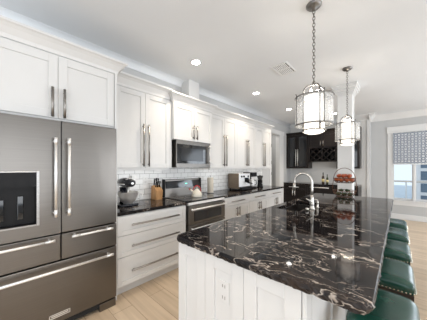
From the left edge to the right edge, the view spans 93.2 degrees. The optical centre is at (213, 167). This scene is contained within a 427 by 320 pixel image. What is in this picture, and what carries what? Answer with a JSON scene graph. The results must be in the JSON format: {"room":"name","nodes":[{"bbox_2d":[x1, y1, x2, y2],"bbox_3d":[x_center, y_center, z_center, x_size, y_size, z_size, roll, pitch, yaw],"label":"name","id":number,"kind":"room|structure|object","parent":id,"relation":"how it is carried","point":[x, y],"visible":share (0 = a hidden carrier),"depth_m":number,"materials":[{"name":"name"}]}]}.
{"room":"kitchen","nodes":[
{"label":"kitchen","id":0,"kind":"room"},
{"bbox_2d":[117,67,290,202],"bbox_3d":[-0.496,-0.055,3.680,0.132,2.880,9.550,0,0,43],"label":"wall","id":1,"kind":"structure","parent":0,"point":[220,177],"depth_m":3.82,"materials":[{"name":"tile"}]},
{"bbox_2d":[117,71,172,169],"bbox_3d":[-0.995,-0.562,2.784,0.362,1.185,0.785,0,0,43],"label":"upper cabinet","id":2,"kind":"object","parent":1,"relation":"attached to","point":[143,105],"visible":0.83,"depth_m":2.66,"materials":[{"name":"white paint"}]},
{"bbox_2d":[143,176,147,183],"bbox_3d":[-1.016,0.185,3.010,0.006,0.116,0.074,0,0,43],"label":"wall outlet","id":3,"kind":"object","parent":1,"relation":"attached to","point":[145,179],"visible":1,"depth_m":3.01,"materials":[{"name":"white plastic"}]},
{"bbox_2d":[0,6,291,127],"bbox_3d":[-0.457,-1.450,3.576,0.090,0.090,9.450,0,0,43],"label":"trim","id":4,"kind":"structure","parent":1,"relation":"attached to","point":[134,65],"depth_m":2.84,"materials":[{"name":"paint"}]},
{"bbox_2d":[181,79,198,98],"bbox_3d":[-0.406,-1.240,3.550,0.200,0.510,0.240,0,0,43],"label":"vent duct","id":5,"kind":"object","parent":1,"relation":"attached to","point":[189,87],"depth_m":3.47,"materials":[{"name":"white paint"}]},
{"bbox_2d":[168,90,217,143],"bbox_3d":[-0.410,-0.771,3.384,0.412,0.682,1.000,0,0,43],"label":"upper cabinet","id":6,"kind":"object","parent":1,"relation":"attached to","point":[191,116],"visible":0.87,"depth_m":3.23,"materials":[{"name":"white paint"}]},
{"bbox_2d":[170,102,171,167],"bbox_3d":[-0.743,-0.493,3.106,0.297,0.987,0.026,0,0,43],"label":"filler panel","id":7,"kind":"object","parent":6,"relation":"attached to","point":[170,102],"visible":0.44,"depth_m":3.01,"materials":[{"name":"white paint"}]},
{"bbox_2d":[172,139,209,166],"bbox_3d":[-0.415,-0.218,3.381,0.385,0.417,0.735,0,0,43],"label":"microwave","id":8,"kind":"object","parent":6,"relation":"attached to","point":[184,153],"visible":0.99,"depth_m":3.22,"materials":[{"name":"silver metal"}]},
{"bbox_2d":[199,107,239,169],"bbox_3d":[0.130,-0.541,4.009,0.362,1.142,0.818,0,0,43],"label":"upper cabinet","id":9,"kind":"object","parent":1,"relation":"attached to","point":[223,148],"visible":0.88,"depth_m":3.89,"materials":[{"name":"white paint"}]},
{"bbox_2d":[236,115,257,168],"bbox_3d":[0.661,-0.541,4.588,0.362,1.142,0.748,0,0,43],"label":"upper cabinet","id":10,"kind":"object","parent":1,"relation":"attached to","point":[246,129],"visible":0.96,"depth_m":4.47,"materials":[{"name":"white paint"}]},
{"bbox_2d":[255,121,273,168],"bbox_3d":[1.201,-0.541,5.176,0.362,1.142,0.845,0,0,43],"label":"upper cabinet","id":11,"kind":"object","parent":1,"relation":"attached to","point":[263,130],"visible":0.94,"depth_m":5.06,"materials":[{"name":"white paint"}]},
{"bbox_2d":[269,129,283,202],"bbox_3d":[1.932,0.105,6.311,0.148,2.560,1.010,0,0,43],"label":"door","id":12,"kind":"structure","parent":1,"relation":"in","point":[279,135],"depth_m":6.43,"materials":[{"name":"paint"}]},
{"bbox_2d":[0,0,426,123],"bbox_3d":[1.825,-1.525,1.766,8.200,0.060,10.070,0,0,43],"label":"ceiling","id":13,"kind":"structure","parent":0,"point":[237,43],"depth_m":2.41,"materials":[{"name":"paint"}]},
{"bbox_2d":[190,59,201,64],"bbox_3d":[-0.249,-1.490,2.849,0.166,0.009,0.166,0,0,43],"label":"recessed light","id":14,"kind":"object","parent":13,"relation":"in","point":[193,61],"visible":1,"depth_m":2.84,"materials":[{"name":"white plastic"}]},
{"bbox_2d":[270,61,295,75],"bbox_3d":[1.056,-1.489,3.049,0.250,0.012,0.380,0,0,43],"label":"ceiling vent","id":15,"kind":"object","parent":13,"relation":"in","point":[284,68],"visible":1,"depth_m":3.04,"materials":[{"name":"white plastic"}]},
{"bbox_2d":[295,0,334,134],"bbox_3d":[0.919,-0.901,1.851,0.326,1.187,0.326,0,0,43],"label":"pendant lamp","id":16,"kind":"object","parent":13,"relation":"hanging from","point":[314,121],"visible":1,"depth_m":1.80,"materials":[{"name":"white glass"}]},
{"bbox_2d":[304,130,323,134],"bbox_3d":[0.919,-0.321,1.851,0.172,0.027,0.172,0,0,43],"label":"diffuser","id":17,"kind":"object","parent":16,"relation":"attached to","point":[311,132],"depth_m":1.81,"materials":[{"name":"white glass"}]},
{"bbox_2d":[335,66,360,145],"bbox_3d":[2.003,-0.914,3.027,0.326,1.163,0.326,0,0,43],"label":"pendant lamp","id":18,"kind":"object","parent":13,"relation":"hanging from","point":[346,130],"visible":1,"depth_m":2.98,"materials":[{"name":"white glass"}]},
{"bbox_2d":[76,219,426,319],"bbox_3d":[1.825,1.415,1.766,8.200,0.060,10.070,0,0,43],"label":"floor","id":19,"kind":"structure","parent":0,"point":[157,298],"depth_m":2.19,"materials":[{"name":"brown wood"}]},
{"bbox_2d":[0,113,115,319],"bbox_3d":[-1.514,0.494,1.913,0.742,1.782,0.919,0,0,43],"label":"refrigerator","id":20,"kind":"object","parent":19,"relation":"on","point":[58,178],"visible":1,"depth_m":1.67,"materials":[{"name":"silver metal"}]},
{"bbox_2d":[0,15,127,299],"bbox_3d":[-1.552,0.141,1.937,0.687,2.487,1.181,0,0,43],"label":"tall cabinet","id":21,"kind":"object","parent":19,"relation":"on","point":[44,75],"visible":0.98,"depth_m":1.74,"materials":[{"name":"white paint"}]},
{"bbox_2d":[117,205,185,294],"bbox_3d":[-0.909,0.948,2.659,0.658,0.874,0.925,0,0,43],"label":"base cabinet","id":22,"kind":"object","parent":19,"relation":"on","point":[147,243],"visible":0.73,"depth_m":2.38,"materials":[{"name":"white paint"}]},
{"bbox_2d":[117,198,186,215],"bbox_3d":[-0.913,0.490,2.666,0.621,0.038,0.932,0,0,43],"label":"countertop","id":23,"kind":"structure","parent":22,"relation":"on","point":[149,204],"depth_m":2.54,"materials":[{"name":"black stone"}]},
{"bbox_2d":[117,178,142,206],"bbox_3d":[-1.080,0.296,2.544,0.319,0.348,0.269,0,0,43],"label":"stand mixer","id":24,"kind":"object","parent":23,"relation":"on","point":[127,198],"visible":0.98,"depth_m":2.45,"materials":[{"name":"metal"}]},
{"bbox_2d":[117,191,142,203],"bbox_3d":[-1.053,0.367,2.519,0.246,0.145,0.269,0,0,43],"label":"bowl","id":25,"kind":"object","parent":24,"relation":"on","point":[126,197],"depth_m":2.44,"materials":[{"name":"metal"}]},
{"bbox_2d":[151,185,162,199],"bbox_3d":[-0.849,0.363,3.027,0.154,0.214,0.110,0,0,43],"label":"knife block","id":26,"kind":"object","parent":23,"relation":"on","point":[156,192],"visible":0.85,"depth_m":2.99,"materials":[{"name":"brown wood"}]},
{"bbox_2d":[162,178,226,231],"bbox_3d":[-0.293,0.757,3.280,0.712,1.155,0.794,0,0,43],"label":"range","id":27,"kind":"object","parent":19,"relation":"on","point":[208,209],"visible":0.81,"depth_m":3.17,"materials":[{"name":"silver metal"}]},
{"bbox_2d":[165,193,223,202],"bbox_3d":[-0.299,0.475,3.286,0.565,0.025,0.786,0,0,43],"label":"cooktop","id":28,"kind":"object","parent":27,"relation":"in","point":[185,197],"depth_m":3.17,"materials":[{"name":"black glass"}]},
{"bbox_2d":[189,185,201,197],"bbox_3d":[-0.279,0.367,3.224,0.193,0.189,0.163,0,0,-26],"label":"tea kettle","id":29,"kind":"object","parent":27,"relation":"on","point":[196,193],"visible":0.98,"depth_m":3.19,"materials":[{"name":"beige ceramic"}]},
{"bbox_2d":[223,194,248,219],"bbox_3d":[0.228,0.948,3.897,0.658,0.874,0.798,0,0,43],"label":"base cabinet","id":30,"kind":"object","parent":19,"relation":"on","point":[236,206],"visible":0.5,"depth_m":3.67,"materials":[{"name":"white paint"}]},
{"bbox_2d":[203,185,283,197],"bbox_3d":[0.760,0.490,4.488,0.621,0.038,2.400,0,0,43],"label":"countertop","id":31,"kind":"structure","parent":30,"relation":"on","point":[227,193],"depth_m":4.05,"materials":[{"name":"black stone"}]},
{"bbox_2d":[207,175,213,192],"bbox_3d":[-0.060,0.304,3.809,0.140,0.332,0.140,0,0,43],"label":"paper towel roll","id":32,"kind":"object","parent":31,"relation":"on","point":[209,179],"visible":0.99,"depth_m":3.76,"materials":[{"name":"white paper"}]},
{"bbox_2d":[228,173,252,189],"bbox_3d":[0.624,0.294,4.389,0.462,0.352,0.410,0,0,43],"label":"espresso machine","id":33,"kind":"object","parent":31,"relation":"on","point":[240,181],"visible":0.98,"depth_m":4.31,"materials":[{"name":"metal"}]},
{"bbox_2d":[240,186,251,189],"bbox_3d":[0.693,0.429,4.326,0.070,0.058,0.370,0,0,43],"label":"drip tray","id":34,"kind":"object","parent":33,"relation":"on","point":[241,187],"depth_m":4.28,"materials":[{"name":"black plastic"}]},
{"bbox_2d":[243,172,256,188],"bbox_3d":[0.878,0.285,4.747,0.312,0.370,0.200,0,0,43],"label":"coffee maker","id":35,"kind":"object","parent":31,"relation":"on","point":[252,174],"visible":0.57,"depth_m":4.67,"materials":[{"name":"silver plastic"}]},
{"bbox_2d":[257,175,262,187],"bbox_3d":[1.135,0.320,4.931,0.151,0.302,0.150,0,0,43],"label":"coffee grinder","id":36,"kind":"object","parent":31,"relation":"on","point":[259,183],"visible":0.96,"depth_m":4.88,"materials":[{"name":"black plastic"}]},
{"bbox_2d":[249,191,267,212],"bbox_3d":[0.760,0.948,4.477,0.658,0.874,0.768,0,0,43],"label":"base cabinet","id":37,"kind":"object","parent":19,"relation":"on","point":[259,200],"visible":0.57,"depth_m":4.24,"materials":[{"name":"white paint"}]},
{"bbox_2d":[179,242,346,319],"bbox_3d":[1.129,0.949,2.313,0.898,0.872,3.165,0,0,43],"label":"kitchen island","id":38,"kind":"object","parent":19,"relation":"on","point":[211,287],"visible":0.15,"depth_m":1.13,"materials":[{"name":"white paint"}]},
{"bbox_2d":[219,279,228,304],"bbox_3d":[0.061,0.708,1.155,0.072,0.125,0.006,0,0,43],"label":"outlet","id":39,"kind":"object","parent":38,"relation":"attached to","point":[223,283],"depth_m":1.15,"materials":[{"name":"plastic"}]},
{"bbox_2d":[177,193,393,314],"bbox_3d":[1.232,0.492,2.246,1.116,0.042,3.278,0,0,43],"label":"island countertop","id":40,"kind":"structure","parent":38,"relation":"on","point":[332,252],"depth_m":1.26,"materials":[{"name":"black stone"}]},
{"bbox_2d":[283,204,309,210],"bbox_3d":[1.058,0.629,2.538,0.299,0.232,0.714,0,0,43],"label":"sink","id":41,"kind":"object","parent":40,"relation":"in","point":[297,207],"visible":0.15,"depth_m":2.82,"materials":[{"name":"metal"}]},
{"bbox_2d":[292,173,314,209],"bbox_3d":[1.042,0.262,2.357,0.245,0.417,0.120,0,0,43],"label":"faucet","id":42,"kind":"object","parent":40,"relation":"on","point":[311,200],"visible":1,"depth_m":2.31,"materials":[{"name":"silver metal"}]},
{"bbox_2d":[332,168,356,196],"bbox_3d":[2.166,0.233,3.346,0.345,0.475,0.339,0,0,43],"label":"fruit basket","id":43,"kind":"object","parent":40,"relation":"on","point":[352,191],"visible":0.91,"depth_m":3.28,"materials":[{"name":"metal"}]},
{"bbox_2d":[333,178,355,182],"bbox_3d":[2.166,0.206,3.346,0.329,0.079,0.329,0,0,43],"label":"bowl","id":44,"kind":"object","parent":43,"relation":"on","point":[333,178],"depth_m":3.28,"materials":[{"name":"metal"}]},
{"bbox_2d":[268,188,282,206],"bbox_3d":[1.293,0.948,5.057,0.658,0.874,0.798,0,0,43],"label":"base cabinet","id":45,"kind":"object","parent":19,"relation":"on","point":[275,196],"visible":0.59,"depth_m":4.82,"materials":[{"name":"white paint"}]},
{"bbox_2d":[284,184,305,201],"bbox_3d":[2.741,0.947,6.597,0.705,0.876,0.668,0,0,43],"label":"base cabinet","id":46,"kind":"object","parent":19,"relation":"on","point":[289,194],"visible":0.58,"depth_m":6.39,"materials":[{"name":"brown wood"}]},
{"bbox_2d":[306,185,334,195],"bbox_3d":[3.283,0.947,6.100,0.758,0.876,0.668,0,0,43],"label":"base cabinet","id":47,"kind":"object","parent":19,"relation":"on","point":[316,188],"visible":0.29,"depth_m":5.87,"materials":[{"name":"brown wood"}]},
{"bbox_2d":[284,181,361,186],"bbox_3d":[3.234,0.489,6.166,2.017,0.036,0.637,0,0,43],"label":"countertop","id":48,"kind":"structure","parent":47,"relation":"on","point":[290,182],"depth_m":6.14,"materials":[{"name":"black stone"}]},
{"bbox_2d":[334,186,361,196],"bbox_3d":[3.765,0.947,5.657,0.544,0.876,0.668,0,0,43],"label":"base cabinet","id":49,"kind":"object","parent":19,"relation":"on","point":[359,189],"visible":0.22,"depth_m":5.42,"materials":[{"name":"brown wood"}]},
{"bbox_2d":[345,288,420,319],"bbox_3d":[0.891,1.050,1.062,0.328,0.670,0.438,0,0,43],"label":"bar stool","id":50,"kind":"object","parent":19,"relation":"on","point":[389,305],"visible":0.53,"depth_m":1.03,"materials":[{"name":"green leather"}]},
{"bbox_2d":[378,257,416,301],"bbox_3d":[1.277,1.050,1.482,0.328,0.670,0.438,0,0,43],"label":"bar stool","id":51,"kind":"object","parent":19,"relation":"on","point":[398,276],"visible":0.46,"depth_m":1.34,"materials":[{"name":"green leather"}]},
{"bbox_2d":[383,239,412,264],"bbox_3d":[1.666,1.050,1.905,0.328,0.670,0.438,0,0,43],"label":"bar stool","id":52,"kind":"object","parent":19,"relation":"on","point":[395,250],"visible":0.39,"depth_m":1.77,"materials":[{"name":"green leather"}]},
{"bbox_2d":[387,227,409,243],"bbox_3d":[2.054,1.050,2.329,0.328,0.670,0.438,0,0,43],"label":"bar stool","id":53,"kind":"object","parent":19,"relation":"on","point":[397,234],"visible":0.35,"depth_m":2.19,"materials":[{"name":"green leather"}]},
{"bbox_2d":[389,218,407,231],"bbox_3d":[2.443,1.050,2.752,0.328,0.670,0.438,0,0,43],"label":"bar stool","id":54,"kind":"object","parent":19,"relation":"on","point":[396,223],"visible":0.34,"depth_m":2.62,"materials":[{"name":"green leather"}]},
{"bbox_2d":[272,135,275,185],"bbox_3d":[1.494,-0.055,6.706,1.030,2.880,2.100,0,0,43],"label":"wall","id":55,"kind":"structure","parent":0,"point":[273,136],"depth_m":7.36,"materials":[{"name":"paint"}]},
{"bbox_2d":[291,120,366,196],"bbox_3d":[3.557,-0.055,6.387,2.200,2.880,0.120,0,0,43],"label":"wall","id":56,"kind":"structure","parent":0,"point":[316,172],"depth_m":6.25,"materials":[{"name":"white paint"}]},
{"bbox_2d":[286,132,311,167],"bbox_3d":[2.829,-0.570,6.693,0.707,1.170,0.408,0,0,43],"label":"upper cabinet","id":57,"kind":"object","parent":56,"relation":"attached to","point":[297,144],"visible":0.91,"depth_m":6.54,"materials":[{"name":"brown wood"}]},
{"bbox_2d":[309,128,336,161],"bbox_3d":[3.371,-0.672,6.196,0.760,0.965,0.408,0,0,43],"label":"upper cabinet","id":58,"kind":"object","parent":56,"relation":"attached to","point":[322,146],"visible":0.73,"depth_m":6.10,"materials":[{"name":"brown wood"}]},
{"bbox_2d":[290,113,368,129],"bbox_3d":[3.476,-1.415,6.298,2.200,0.160,0.120,0,0,43],"label":"trim","id":59,"kind":"structure","parent":56,"relation":"attached to","point":[361,117],"depth_m":5.78,"materials":[{"name":"paint"}]},
{"bbox_2d":[354,125,361,168],"bbox_3d":[3.853,-0.570,5.753,0.546,1.170,0.408,0,0,43],"label":"upper cabinet","id":60,"kind":"object","parent":56,"relation":"attached to","point":[358,146],"visible":0.23,"depth_m":5.51,"materials":[{"name":"brown wood"}]},
{"bbox_2d":[367,120,369,196],"bbox_3d":[4.303,0.025,5.606,0.075,2.720,0.020,0,0,43],"label":"trim","id":61,"kind":"structure","parent":56,"relation":"attached to","point":[368,121],"depth_m":5.60,"materials":[{"name":"paint"}]},
{"bbox_2d":[331,81,360,195],"bbox_3d":[2.453,-0.055,3.742,0.398,2.880,0.400,0,0,43],"label":"column","id":62,"kind":"structure","parent":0,"point":[345,154],"depth_m":3.66,"materials":[{"name":"paint"}]},
{"bbox_2d":[370,121,370,196],"bbox_3d":[4.458,-0.055,5.831,0.120,2.880,0.280,0,0,43],"label":"wall","id":63,"kind":"structure","parent":0,"point":[370,121],"depth_m":5.77,"materials":[{"name":"paint"}]},
{"bbox_2d":[369,112,375,121],"bbox_3d":[4.465,-1.415,5.661,0.120,0.160,0.520,0,0,43],"label":"trim","id":64,"kind":"structure","parent":63,"relation":"attached to","point":[371,115],"depth_m":5.53,"materials":[{"name":"paint"}]},
{"bbox_2d":[371,116,426,216],"bbox_3d":[6.387,-0.055,4.331,4.750,2.880,0.120,0,0,43],"label":"wall","id":65,"kind":"structure","parent":0,"point":[379,136],"depth_m":5.71,"materials":[{"name":"paint"}]},
{"bbox_2d":[372,108,426,121],"bbox_3d":[6.306,-1.415,4.242,4.750,0.160,0.120,0,0,43],"label":"trim","id":66,"kind":"structure","parent":65,"relation":"attached to","point":[420,112],"depth_m":5.41,"materials":[{"name":"paint"}]},
{"bbox_2d":[387,123,426,207],"bbox_3d":[5.531,-0.065,5.062,1.830,2.140,0.160,0,0,43],"label":"window","id":67,"kind":"structure","parent":65,"relation":"in","point":[405,182],"depth_m":5.41,"materials":[{"name":"paint"}]},
{"bbox_2d":[393,131,426,164],"bbox_3d":[5.489,-0.517,5.017,1.540,0.855,0.028,0,0,43],"label":"roman shade","id":68,"kind":"object","parent":67,"relation":"attached to","point":[409,148],"visible":1,"depth_m":5.30,"materials":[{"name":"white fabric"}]},
{"bbox_2d":[391,213,426,222],"bbox_3d":[5.468,1.315,5.082,2.380,0.140,0.018,0,0,43],"label":"baseboard","id":69,"kind":"structure","parent":65,"relation":"attached to","point":[393,215],"depth_m":5.34,"materials":[{"name":"paint"}]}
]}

